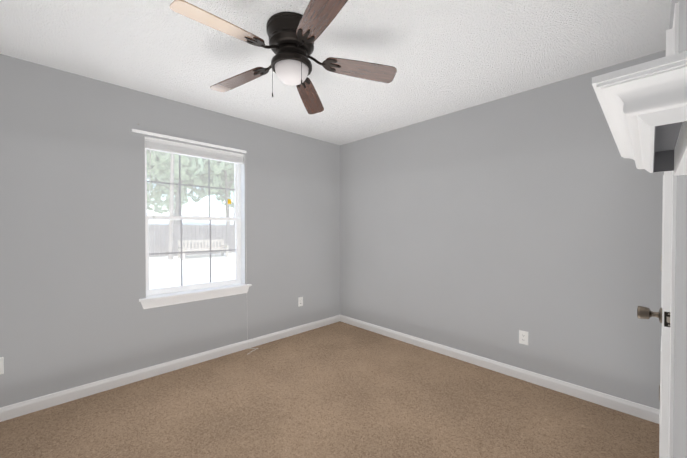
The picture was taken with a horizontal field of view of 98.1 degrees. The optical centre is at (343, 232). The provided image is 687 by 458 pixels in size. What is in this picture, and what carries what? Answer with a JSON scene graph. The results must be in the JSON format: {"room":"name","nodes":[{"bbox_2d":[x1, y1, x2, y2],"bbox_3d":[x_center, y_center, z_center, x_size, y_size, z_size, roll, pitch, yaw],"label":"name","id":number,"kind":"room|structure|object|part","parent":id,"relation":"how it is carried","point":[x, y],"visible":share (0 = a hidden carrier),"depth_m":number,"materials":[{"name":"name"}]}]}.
{"room":"empty bedroom","nodes":[
{"label":"empty bedroom","id":0,"kind":"room"},
{"bbox_2d":[0,54,339,407],"bbox_3d":[-1.430,0.023,2.941,3.902,2.440,0.200,-1,1,-44],"label":"wall","id":1,"kind":"structure","parent":0,"point":[73,313],"depth_m":2.39,"materials":[{"name":"grey paint"}]},
{"bbox_2d":[0,357,3,374],"bbox_3d":[-2.296,0.886,1.967,0.070,0.114,0.007,-1,1,-44],"label":"electrical outlet","id":2,"kind":"object","parent":1,"relation":"attached to","point":[1,365],"visible":1,"depth_m":1.98,"materials":[{"name":"white plastic"}]},
{"bbox_2d":[0,315,339,421],"bbox_3d":[-1.356,1.199,2.878,3.662,0.090,0.013,-1,1,-44],"label":"baseboard","id":3,"kind":"structure","parent":1,"relation":"attached to","point":[8,412],"depth_m":2.52,"materials":[{"name":"white paint"}]},
{"bbox_2d":[132,129,257,353],"bbox_3d":[-1.372,0.187,2.869,1.089,2.107,0.336,-1,1,-44],"label":"window","id":4,"kind":"structure","parent":1,"relation":"in","point":[241,192],"depth_m":2.93,"materials":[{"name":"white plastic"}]},
{"bbox_3d":[-1.393,-0.855,2.813,1.000,0.022,0.020,-1,1,-44],"label":"window blind rail","id":5,"kind":"part","parent":4,"relation":"part of","materials":[{"name":"white wood"}]},
{"bbox_3d":[-1.479,-0.467,2.963,0.818,0.642,0.003,-1,1,-44],"label":"glass","id":6,"kind":"part","parent":4,"relation":"part of","materials":[{"name":"clear glass"}]},
{"bbox_3d":[-1.479,-0.467,2.964,0.858,0.684,0.029,-1,1,-44],"label":"upper window sash","id":7,"kind":"part","parent":4,"relation":"part of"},
{"bbox_2d":[147,155,234,216],"bbox_3d":[-1.476,-0.467,2.960,0.818,0.642,0.004,-1,1,-44],"label":"window grille","id":8,"kind":"object","parent":4,"relation":"attached to","point":[208,186],"visible":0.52,"depth_m":2.89,"materials":[{"name":"grey"}]},
{"bbox_3d":[-1.457,0.186,2.949,0.858,0.694,0.030,-1,1,-44],"label":"lower window sash","id":9,"kind":"part","parent":4,"relation":"part of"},
{"bbox_2d":[149,219,235,285],"bbox_3d":[-1.454,0.187,2.946,0.806,0.640,0.004,-1,1,-44],"label":"window grille","id":10,"kind":"object","parent":4,"relation":"attached to","point":[210,251],"visible":1,"depth_m":2.87,"materials":[{"name":"grey"}]},
{"bbox_3d":[-1.457,0.187,2.949,0.806,0.640,0.003,-1,1,-44],"label":"glass","id":11,"kind":"part","parent":4,"relation":"part of","materials":[{"name":"clear glass"}]},
{"bbox_3d":[-1.465,-0.138,2.952,0.900,1.383,0.083,-1,1,-44],"label":"frame","id":12,"kind":"part","parent":4,"relation":"part of","materials":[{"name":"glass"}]},
{"bbox_2d":[145,137,242,163],"bbox_3d":[-1.406,-0.781,2.884,0.890,0.092,0.058,-1,1,-44],"label":"blind stack","id":13,"kind":"object","parent":4,"relation":"attached to","point":[178,148],"visible":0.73,"depth_m":2.82,"materials":[{"name":"white plastic"}]},
{"bbox_3d":[-1.365,0.611,2.859,0.978,0.072,0.018,-1,1,-44],"label":"window apron","id":14,"kind":"part","parent":4,"relation":"part of","materials":[{"name":"white wood"}]},
{"bbox_2d":[139,283,251,301],"bbox_3d":[-1.392,0.564,2.887,1.008,0.021,0.140,-1,1,-44],"label":"window sill","id":15,"kind":"structure","parent":1,"relation":"attached to","point":[183,293],"depth_m":2.82,"materials":[{"name":"white paint"}]},
{"bbox_2d":[298,297,302,306],"bbox_3d":[-0.529,0.850,3.681,0.070,0.114,0.007,-1,1,-44],"label":"electrical outlet","id":16,"kind":"object","parent":1,"relation":"attached to","point":[300,301],"visible":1,"depth_m":3.67,"materials":[{"name":"white plastic"}]},
{"bbox_2d":[0,321,658,457],"bbox_3d":[0.174,1.323,1.302,3.902,0.120,4.810,-1,1,-44],"label":"floor","id":17,"kind":"structure","parent":0,"point":[339,389],"depth_m":2.06,"materials":[{"name":"carpet"}]},
{"bbox_2d":[0,0,671,144],"bbox_3d":[0.174,-1.247,1.270,3.902,0.140,4.810,-1,1,-44],"label":"ceiling","id":18,"kind":"structure","parent":0,"point":[443,57],"depth_m":1.93,"materials":[{"name":"white paint"}]},
{"bbox_2d":[170,0,396,113],"bbox_3d":[-0.330,-0.991,1.693,1.161,0.382,1.209,-1,1,-44],"label":"fan","id":19,"kind":"object","parent":18,"relation":"hanging from","point":[293,36],"visible":1,"depth_m":1.64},
{"bbox_3d":[-0.587,-0.997,1.434,0.128,0.059,0.430,-2,-3,44],"label":"blade","id":20,"kind":"part","parent":19,"relation":"part of","materials":[{"name":"brown wood"}]},
{"bbox_3d":[-0.667,-0.978,1.909,0.430,0.059,0.128,-1,-3,26],"label":"blade","id":21,"kind":"part","parent":19,"relation":"part of","materials":[{"name":"brown wood"}]},
{"bbox_3d":[-0.241,-0.968,2.132,0.128,0.059,0.430,0,-2,8],"label":"blade","id":22,"kind":"part","parent":19,"relation":"part of","materials":[{"name":"brown wood"}]},
{"bbox_3d":[-0.110,-0.999,1.364,0.128,0.059,0.430,1,-3,-28],"label":"blade","id":23,"kind":"part","parent":19,"relation":"part of","materials":[{"name":"brown wood"}]},
{"bbox_3d":[0.104,-0.981,1.795,0.430,0.059,0.128,0,-2,-10],"label":"blade","id":24,"kind":"part","parent":19,"relation":"part of","materials":[{"name":"brown wood"}]},
{"bbox_2d":[340,50,665,409],"bbox_3d":[1.601,0.028,2.531,0.120,2.440,4.610,-1,1,-44],"label":"wall","id":25,"kind":"structure","parent":0,"point":[490,230],"depth_m":2.55,"materials":[{"name":"grey paint"}]},
{"bbox_2d":[340,315,655,422],"bbox_3d":[1.028,1.197,3.040,0.013,0.090,3.040,-1,1,-44],"label":"baseboard","id":26,"kind":"structure","parent":25,"relation":"attached to","point":[648,413],"depth_m":2.51,"materials":[{"name":"white paint"}]},
{"bbox_2d":[519,330,527,344],"bbox_3d":[1.527,0.888,2.526,0.007,0.114,0.070,-1,1,-44],"label":"electrical outlet","id":27,"kind":"object","parent":25,"relation":"attached to","point":[523,337],"visible":1,"depth_m":2.52,"materials":[{"name":"white plastic"}]},
{"bbox_2d":[669,0,686,457],"bbox_3d":[0.775,0.052,0.580,3.782,2.440,0.120,-1,1,-44],"label":"wall","id":28,"kind":"structure","parent":0,"point":[680,404],"depth_m":0.88,"materials":[{"name":"grey paint"}]},
{"bbox_2d":[592,51,686,175],"bbox_3d":[0.533,-0.155,0.507,0.530,0.072,0.115,-1,1,-44],"label":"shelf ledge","id":29,"kind":"object","parent":28,"relation":"attached to","point":[643,106],"visible":1,"depth_m":0.36,"materials":[{"name":"white paint"}]},
{"bbox_2d":[656,409,659,428],"bbox_3d":[1.961,1.211,1.838,0.284,0.090,0.013,-1,1,-44],"label":"baseboard","id":30,"kind":"structure","parent":28,"relation":"attached to","point":[657,410],"depth_m":1.96,"materials":[{"name":"white paint"}]},
{"bbox_2d":[660,28,673,457],"bbox_3d":[1.530,0.240,1.401,0.810,2.020,0.035,-1,1,-43],"label":"door","id":31,"kind":"structure","parent":28,"relation":"in","point":[666,307],"depth_m":1.13,"materials":[{"name":"white paint"}]},
{"bbox_2d":[637,306,669,326],"bbox_3d":[1.239,0.328,1.186,0.092,0.061,0.101,-1,1,-43],"label":"door knob","id":32,"kind":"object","parent":31,"relation":"attached to","point":[645,312],"depth_m":1.20,"materials":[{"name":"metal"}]},
{"bbox_3d":[1.240,0.327,1.208,0.061,0.061,0.071,-1,1,-43],"label":"knob","id":33,"kind":"part","parent":32,"relation":"part of","materials":[{"name":"grey metal"}]},
{"bbox_2d":[659,2,678,457],"bbox_3d":[1.521,0.216,1.411,0.926,2.091,0.031,-1,1,-44],"label":"door frame","id":34,"kind":"structure","parent":28,"relation":"attached to","point":[673,236],"depth_m":1.08,"materials":[{"name":"white paint"}]},
{"bbox_3d":[1.516,0.206,1.415,0.590,1.650,0.004,-1,1,-43],"label":"door panel mould","id":35,"kind":"part","parent":34,"relation":"part of","materials":[{"name":"white wood"}]},
{"label":"outside","id":36,"kind":"structure","parent":0,"visible":0},
{"bbox_2d":[147,213,234,288],"bbox_3d":[-21.834,-0.769,24.935,85.000,4.785,59.800,-1,1,-44],"label":"ground","id":37,"kind":"structure","parent":36,"point":[195,277],"depth_m":9.01,"materials":[{"name":"white snow"}]},
{"bbox_2d":[168,153,173,259],"bbox_3d":[-5.837,-3.947,9.650,4.826,9.804,5.222,-1,1,-44],"label":"trees","id":38,"kind":"object","parent":37,"relation":"on","point":[170,214],"depth_m":10.08,"materials":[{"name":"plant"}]},
{"bbox_2d":[146,150,204,186],"bbox_3d":[-9.737,-3.056,12.223,7.278,7.370,7.154,-1,1,-44],"label":"tree","id":39,"kind":"object","parent":37,"relation":"on","point":[155,170],"depth_m":12.75,"materials":[{"name":"green plant"}]},
{"bbox_2d":[147,157,232,234],"bbox_3d":[-9.065,-3.418,16.162,8.768,7.770,7.727,-1,1,-44],"label":"trees","id":40,"kind":"object","parent":37,"relation":"on","point":[160,193],"depth_m":16.82,"materials":[{"name":"green plant"}]},
{"bbox_2d":[149,224,234,256],"bbox_3d":[-3.072,0.652,7.825,44.094,1.868,8.634,-1,1,-44],"label":"fence","id":41,"kind":"object","parent":37,"relation":"on","point":[175,238],"depth_m":11.12,"materials":[{"name":"grey wood"}]},
{"bbox_2d":[178,240,228,259],"bbox_3d":[-5.037,0.584,10.789,1.620,0.640,0.520,-1,1,-44],"label":"bench","id":42,"kind":"object","parent":37,"relation":"on","point":[189,248],"depth_m":10.84,"materials":[{"name":"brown wood"}]},
{"bbox_2d":[176,163,233,224],"bbox_3d":[-8.182,-3.814,19.030,7.896,8.264,6.363,-1,1,-44],"label":"trees","id":43,"kind":"object","parent":37,"relation":"on","point":[215,180],"depth_m":19.10,"materials":[{"name":"green plant"}]}
]}

